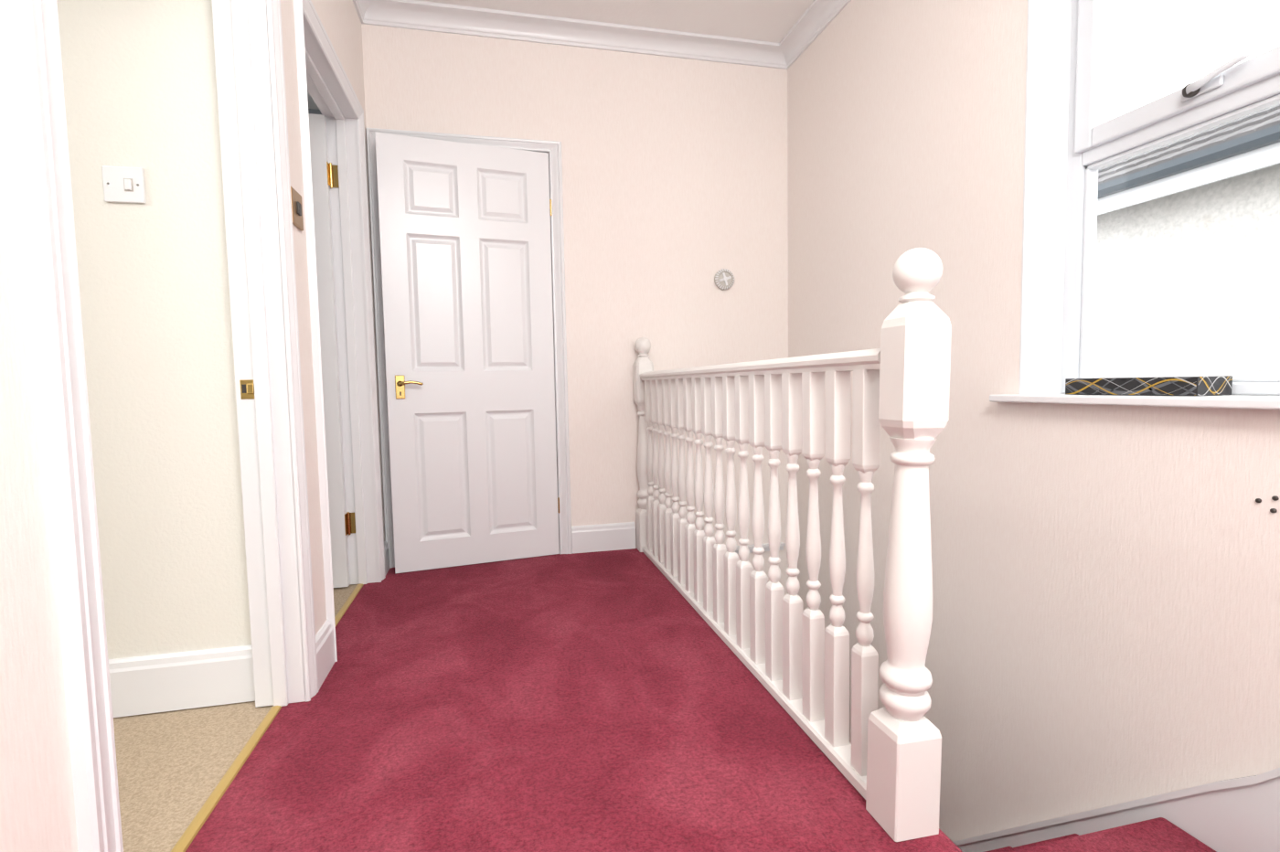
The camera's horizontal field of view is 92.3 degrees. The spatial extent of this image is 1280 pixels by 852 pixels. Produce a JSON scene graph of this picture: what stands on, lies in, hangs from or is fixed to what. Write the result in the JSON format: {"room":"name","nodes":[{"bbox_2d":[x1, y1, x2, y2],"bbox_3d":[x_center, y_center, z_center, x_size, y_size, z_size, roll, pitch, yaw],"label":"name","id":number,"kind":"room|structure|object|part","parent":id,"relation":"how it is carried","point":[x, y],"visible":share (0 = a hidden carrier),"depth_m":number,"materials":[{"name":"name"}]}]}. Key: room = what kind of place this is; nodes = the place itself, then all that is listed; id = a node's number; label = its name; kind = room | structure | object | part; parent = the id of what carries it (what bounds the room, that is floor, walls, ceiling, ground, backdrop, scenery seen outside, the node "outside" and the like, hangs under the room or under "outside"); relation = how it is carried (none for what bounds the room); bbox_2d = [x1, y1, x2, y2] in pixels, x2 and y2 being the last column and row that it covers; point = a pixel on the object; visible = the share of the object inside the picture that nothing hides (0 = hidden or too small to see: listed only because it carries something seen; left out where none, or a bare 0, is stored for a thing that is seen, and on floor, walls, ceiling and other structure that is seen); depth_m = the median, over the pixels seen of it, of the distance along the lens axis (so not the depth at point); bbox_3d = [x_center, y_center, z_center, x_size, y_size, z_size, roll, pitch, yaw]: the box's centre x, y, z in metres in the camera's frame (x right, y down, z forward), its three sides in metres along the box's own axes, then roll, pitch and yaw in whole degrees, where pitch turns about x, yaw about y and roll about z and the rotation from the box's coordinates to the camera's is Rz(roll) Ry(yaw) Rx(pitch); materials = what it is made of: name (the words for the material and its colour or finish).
{"room":"stair landing","nodes":[
{"label":"stair landing","id":0,"kind":"room"},
{"bbox_2d":[56,0,251,659],"bbox_3d":[-2.455,-0.479,1.317,2.850,2.550,0.060,-2,4,-13],"label":"wall","id":1,"kind":"structure","parent":0,"point":[140,79],"depth_m":1.58,"materials":[{"name":"beige paint"}]},
{"bbox_2d":[101,165,146,203],"bbox_3d":[-1.298,-0.607,1.543,0.088,0.088,0.015,-2,4,-13],"label":"light switch","id":2,"kind":"object","parent":1,"relation":"attached to","point":[121,184],"visible":1,"depth_m":1.54,"materials":[{"name":"white plastic"}]},
{"bbox_2d":[108,644,255,717],"bbox_3d":[-2.402,0.720,1.365,2.796,0.150,0.018,-2,4,-13],"label":"baseboard","id":3,"kind":"structure","parent":1,"relation":"attached to","point":[208,677],"depth_m":1.63,"materials":[{"name":"white paint"}]},
{"bbox_2d":[0,0,384,851],"bbox_3d":[-0.760,-0.462,0.595,0.120,2.550,4.560,-2,4,-13],"label":"wall","id":4,"kind":"structure","parent":0,"point":[37,805],"depth_m":0.71,"materials":[{"name":"beige paint"}]},
{"bbox_2d":[7,0,318,851],"bbox_3d":[-0.820,-0.242,1.189,0.020,2.035,0.955,-2,4,-13],"label":"trim","id":5,"kind":"structure","parent":4,"relation":"attached to","point":[34,24],"depth_m":0.77,"materials":[{"name":"white paint"}]},
{"bbox_2d":[211,0,305,707],"bbox_3d":[-0.888,-0.216,1.183,0.125,1.985,0.870,-2,4,-13],"label":"lining","id":6,"kind":"object","parent":4,"relation":"attached to","point":[221,9],"visible":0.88,"depth_m":1.59,"materials":[{"name":"white paint"}]},
{"bbox_2d":[239,379,254,399],"bbox_3d":[-1.012,-0.094,1.582,0.034,0.050,0.012,-2,4,-13],"label":"strike plate","id":7,"kind":"object","parent":6,"relation":"attached to","point":[247,386],"visible":1,"depth_m":1.58,"materials":[{"name":"gold metal"}]},
{"bbox_2d":[230,0,288,706],"bbox_3d":[-0.886,-0.206,1.184,0.035,1.965,0.830,-2,4,-13],"label":"door stop","id":8,"kind":"object","parent":6,"relation":"attached to","point":[240,13],"visible":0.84,"depth_m":1.58,"materials":[{"name":"white paint"}]},
{"bbox_2d":[290,186,303,230],"bbox_3d":[-0.959,-0.608,1.720,0.014,0.098,0.095,-2,4,-13],"label":"light switch","id":9,"kind":"object","parent":4,"relation":"attached to","point":[296,197],"visible":0.83,"depth_m":1.71,"materials":[{"name":"brown"}]},
{"bbox_2d":[315,619,335,690],"bbox_3d":[-0.934,0.671,1.808,0.018,0.135,0.186,-2,4,-13],"label":"baseboard","id":10,"kind":"structure","parent":4,"relation":"attached to","point":[325,644],"depth_m":1.81,"materials":[{"name":"white paint"}]},
{"bbox_2d":[293,0,385,661],"bbox_3d":[-1.070,-0.307,2.260,0.023,2.030,0.872,-2,4,-13],"label":"trim","id":11,"kind":"structure","parent":4,"relation":"attached to","point":[304,10],"depth_m":1.89,"materials":[{"name":"white paint"}]},
{"bbox_2d":[303,20,377,584],"bbox_3d":[-1.133,-0.281,2.225,0.125,1.985,0.825,-2,4,-13],"label":"lining","id":12,"kind":"object","parent":4,"relation":"attached to","point":[311,46],"visible":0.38,"depth_m":2.60,"materials":[{"name":"white paint"}]},
{"bbox_2d":[308,113,355,587],"bbox_3d":[-1.601,-0.278,2.501,0.755,1.950,0.056,-2,4,-13],"label":"leaf","id":13,"kind":"object","parent":12,"relation":"attached to","point":[317,122],"depth_m":2.55,"materials":[{"name":"white paint"}]},
{"bbox_2d":[326,161,338,188],"bbox_3d":[-1.272,-1.034,2.533,0.020,0.100,0.051,1,4,28],"label":"hinge","id":14,"kind":"object","parent":13,"relation":"attached to","point":[332,170],"depth_m":2.54,"materials":[{"name":"gold metal"}]},
{"bbox_3d":[-1.245,0.418,2.630,0.020,0.100,0.051,1,4,28],"label":"bottom hinge","id":15,"kind":"part","parent":13,"relation":"part of","materials":[{"name":"gold metal"}]},
{"bbox_2d":[304,46,367,584],"bbox_3d":[-1.131,-0.271,2.226,0.035,1.965,0.785,-2,4,-13],"label":"door stop","id":16,"kind":"object","parent":12,"relation":"attached to","point":[312,70],"visible":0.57,"depth_m":2.58,"materials":[{"name":"white paint"}]},
{"bbox_2d":[384,540,389,575],"bbox_3d":[-1.171,0.608,2.815,0.018,0.135,0.139,-2,4,-13],"label":"baseboard","id":17,"kind":"structure","parent":4,"relation":"attached to","point":[386,547],"depth_m":2.83,"materials":[{"name":"white paint"}]},
{"bbox_2d":[308,108,321,114],"bbox_3d":[-1.789,-0.630,3.399,5.100,2.550,1.100,-2,4,-13],"label":"wall","id":18,"kind":"structure","parent":0,"point":[310,111],"depth_m":3.74,"materials":[{"name":"grey paint"}]},
{"bbox_2d":[113,548,962,851],"bbox_3d":[-1.244,0.908,1.154,5.041,0.240,5.700,-2,4,-13],"label":"floor","id":19,"kind":"structure","parent":0,"point":[574,702],"depth_m":1.46,"materials":[{"name":"carpet"}]},
{"bbox_2d":[170,705,281,851],"bbox_3d":[-0.877,0.774,1.247,0.027,0.008,0.826,-2,4,-13],"label":"threshold strip","id":20,"kind":"object","parent":19,"relation":"on","point":[186,838],"visible":1,"depth_m":1.31,"materials":[{"name":"gold metal"}]},
{"bbox_2d":[334,583,363,626],"bbox_3d":[-1.122,0.709,2.289,0.027,0.008,0.781,-2,4,-13],"label":"threshold strip","id":21,"kind":"object","parent":19,"relation":"on","point":[346,604],"visible":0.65,"depth_m":2.41,"materials":[{"name":"gold metal"}]},
{"bbox_2d":[632,337,653,552],"bbox_3d":[0.024,0.094,3.107,0.090,1.076,0.090,-2,4,-13],"label":"newel post","id":22,"kind":"object","parent":19,"relation":"on","point":[643,363],"visible":0.73,"depth_m":3.08,"materials":[{"name":"white paint"}]},
{"bbox_2d":[639,348,880,799],"bbox_3d":[0.261,0.241,2.130,0.074,0.901,1.934,-2,4,-13],"label":"balustrade","id":23,"kind":"object","parent":19,"relation":"on","point":[777,404],"visible":0.98,"depth_m":1.64,"materials":[{"name":"white paint"}]},
{"bbox_3d":[0.265,0.678,2.158,0.060,0.026,1.934,-2,4,-13],"label":"rail","id":24,"kind":"part","parent":23,"relation":"part of","materials":[{"name":"white paint"}]},
{"bbox_3d":[0.253,-0.188,2.101,0.066,0.041,1.934,-2,4,-13],"label":"handrail","id":25,"kind":"part","parent":23,"relation":"part of","materials":[{"name":"white paint"}]},
{"bbox_2d":[865,247,951,842],"bbox_3d":[0.500,0.217,1.140,0.094,1.076,0.094,-1,4,-13],"label":"newel post","id":26,"kind":"object","parent":19,"relation":"on","point":[904,747],"visible":1,"depth_m":1.11,"materials":[{"name":"white paint"}]},
{"bbox_2d":[307,0,814,109],"bbox_3d":[-1.163,-1.808,0.982,5.300,0.100,5.940,-2,4,-13],"label":"ceiling","id":27,"kind":"structure","parent":0,"point":[761,20],"depth_m":2.83,"materials":[{"name":"white paint"}]},
{"bbox_2d":[361,23,788,595],"bbox_3d":[-0.269,0.459,3.187,2.191,4.750,0.140,-2,4,-13],"label":"wall","id":28,"kind":"structure","parent":0,"point":[675,169],"depth_m":3.10,"materials":[{"name":"beige paint"}]},
{"bbox_2d":[365,128,572,568],"bbox_3d":[-0.787,-0.349,2.930,0.874,2.015,0.023,-2,4,-13],"label":"trim","id":29,"kind":"structure","parent":28,"relation":"attached to","point":[553,148],"depth_m":2.94,"materials":[{"name":"white paint"}]},
{"bbox_2d":[547,152,559,544],"bbox_3d":[-0.815,-0.339,3.007,0.814,1.985,0.143,-2,4,-13],"label":"lining","id":30,"kind":"object","parent":28,"relation":"attached to","point":[548,153],"visible":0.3,"depth_m":3.04,"materials":[{"name":"white paint"}]},
{"bbox_2d":[374,131,559,573],"bbox_3d":[-0.778,-0.319,2.884,0.770,1.950,0.044,-3,4,-21],"label":"leaf","id":31,"kind":"object","parent":30,"relation":"attached to","point":[464,229],"depth_m":2.86,"materials":[{"name":"white paint"}]},
{"bbox_2d":[394,374,405,398],"bbox_3d":[-1.075,-0.174,2.755,0.040,0.106,0.006,-3,4,-22],"label":"backplate","id":32,"kind":"object","parent":31,"relation":"attached to","point":[400,378],"visible":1,"depth_m":2.75,"materials":[{"name":"gold metal"}]},
{"label":"spindle","id":33,"kind":"object","parent":32,"relation":"attached to","visible":0},
{"bbox_2d":[400,380,423,385],"bbox_3d":[-1.016,-0.190,2.731,0.095,0.022,0.013,-3,4,-21],"label":"lever","id":34,"kind":"object","parent":33,"relation":"attached to","point":[410,381],"visible":1,"depth_m":2.73,"materials":[{"name":"gold metal"}]},
{"bbox_3d":[-0.404,0.395,3.056,0.008,0.080,0.010,-3,4,-21],"label":"bottom hinge","id":35,"kind":"part","parent":31,"relation":"part of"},
{"bbox_2d":[571,522,635,553],"bbox_3d":[-0.185,0.569,3.132,0.327,0.135,0.018,-2,4,-13],"label":"baseboard","id":36,"kind":"structure","parent":28,"relation":"attached to","point":[615,536],"depth_m":3.12,"materials":[{"name":"white paint"}]},
{"bbox_2d":[714,268,734,289],"bbox_3d":[0.439,-0.761,3.188,0.107,0.107,0.033,-2,4,-13],"label":"air vent","id":37,"kind":"object","parent":28,"relation":"in","point":[723,279],"visible":1,"depth_m":3.18,"materials":[{"name":"grey plastic"}]},
{"bbox_2d":[726,542,785,554],"bbox_3d":[0.433,0.670,3.278,0.726,0.040,0.030,-2,4,-13],"label":"trim","id":38,"kind":"structure","parent":28,"relation":"attached to","point":[765,547],"depth_m":3.32,"materials":[{"name":"white paint"}]},
{"bbox_2d":[787,0,1279,842],"bbox_3d":[1.442,0.557,1.248,0.264,4.750,4.700,-2,4,-13],"label":"wall","id":39,"kind":"structure","parent":0,"point":[1105,629],"depth_m":1.90,"materials":[{"name":"beige paint"}]},
{"bbox_2d":[352,0,851,69],"bbox_3d":[0.283,-1.731,0.761,2.071,0.078,4.560,-2,4,-13],"label":"trim","id":40,"kind":"structure","parent":39,"relation":"attached to","point":[416,15],"depth_m":2.91,"materials":[{"name":"white paint"}]},
{"bbox_2d":[1018,0,1071,394],"bbox_3d":[1.358,-0.750,1.183,0.150,1.390,1.330,-2,4,-13],"label":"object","id":41,"kind":"object","parent":39,"relation":"attached to","point":[1049,26],"visible":0.89,"depth_m":1.83,"materials":[{"name":"white paint"}]},
{"bbox_2d":[989,394,1279,409],"bbox_3d":[1.349,-0.045,1.225,0.194,0.022,1.470,-2,4,-13],"label":"window sill","id":42,"kind":"structure","parent":39,"relation":"attached to","point":[1221,401],"depth_m":1.44,"materials":[{"name":"white paint"}]},
{"bbox_2d":[1065,375,1232,395],"bbox_3d":[1.300,-0.104,1.596,0.108,0.046,0.341,-2,4,-13],"label":"tissue box","id":43,"kind":"object","parent":42,"relation":"on","point":[1212,385],"visible":1,"depth_m":1.51,"materials":[{"name":"black"}]},
{"bbox_2d":[1065,377,1196,394],"bbox_3d":[1.248,-0.102,1.584,0.001,0.043,0.336,-2,4,-13],"label":"print","id":44,"kind":"object","parent":43,"relation":"attached to","point":[1156,378],"depth_m":1.53},
{"bbox_2d":[1197,376,1232,395],"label":"print","id":45,"kind":"object","parent":43,"relation":"attached to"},
{"bbox_2d":[1061,0,1279,395],"bbox_3d":[1.449,-0.753,1.204,0.093,1.390,1.330,-2,4,-13],"label":"window","id":46,"kind":"structure","parent":39,"relation":"in","point":[1270,87],"depth_m":1.74,"materials":[{"name":"white plastic"}]},
{"bbox_3d":[1.438,-1.084,1.181,0.063,0.647,1.250,-2,4,-13],"label":"top sash","id":47,"kind":"part","parent":46,"relation":"part of","materials":[{"name":"white plastic"}]},
{"bbox_2d":[1078,94,1279,382],"bbox_3d":[1.465,-0.407,1.230,0.033,0.635,1.226,-2,4,-13],"label":"window frame","id":48,"kind":"structure","parent":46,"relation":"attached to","point":[1091,171],"depth_m":1.80,"materials":[{"name":"white plastic"}]},
{"bbox_2d":[1182,82,1200,97],"bbox_3d":[1.325,-0.808,1.477,0.022,0.032,0.032,-2,4,-13],"label":"boss","id":49,"kind":"object","parent":46,"relation":"attached to","point":[1190,94],"visible":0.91,"depth_m":1.48,"materials":[{"name":"grey plastic"}]},
{"bbox_2d":[1185,50,1252,94],"bbox_3d":[1.332,-0.812,1.415,0.017,0.042,0.125,-2,4,-13],"label":"lever","id":50,"kind":"object","parent":49,"relation":"attached to","point":[1197,84],"visible":1,"depth_m":1.42,"materials":[{"name":"white plastic"}]},
{"bbox_3d":[1.343,-0.807,1.469,0.010,0.026,0.090,-2,4,-13],"label":"handle","id":51,"kind":"part","parent":46,"relation":"part of","materials":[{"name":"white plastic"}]},
{"bbox_2d":[1098,103,1279,184],"bbox_3d":[4.482,-2.419,4.994,2.650,1.288,19.950,-2,4,-13],"label":"roof tiles","id":52,"kind":"structure","parent":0,"point":[1269,117],"depth_m":4.08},
{"bbox_3d":[0.748,2.931,2.278,0.786,0.100,2.390,-2,4,-13],"label":"floor","id":53,"kind":"structure","parent":0,"visible":0},
{"bbox_2d":[953,768,1279,851],"bbox_3d":[0.975,1.786,1.139,0.783,2.330,4.530,-2,4,-13],"label":"staircase","id":54,"kind":"structure","parent":53,"relation":"on","point":[1242,814],"depth_m":1.38,"materials":[{"name":"carpet"}]},
{"bbox_3d":[2.987,3.557,0.925,34.000,0.150,40.000,-2,4,-13],"label":"ground","id":55,"kind":"structure","parent":0,"visible":0},
{"bbox_2d":[1091,163,1279,395],"bbox_3d":[5.628,0.658,5.481,4.400,4.830,20.000,-2,4,-13],"label":"wall","id":56,"kind":"structure","parent":55,"relation":"on","point":[1187,283],"depth_m":4.05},
{"bbox_3d":[5.854,-2.434,5.341,5.420,1.250,20.000,-2,4,-13],"label":"roof","id":57,"kind":"structure","parent":56,"relation":"on","visible":0},
{"bbox_2d":[1097,141,1279,215],"bbox_3d":[3.244,-1.661,4.775,0.030,0.220,20.000,-2,4,-13],"label":"fascia","id":58,"kind":"object","parent":57,"relation":"attached to","point":[1269,155],"depth_m":3.83,"materials":[{"name":"white plastic"}]},
{"bbox_2d":[1097,124,1279,199],"bbox_3d":[3.184,-1.692,4.760,0.090,0.075,20.000,-2,4,-13],"label":"gutter","id":59,"kind":"object","parent":58,"relation":"attached to","point":[1270,135],"visible":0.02,"depth_m":3.75,"materials":[{"name":"blue"}]}
]}

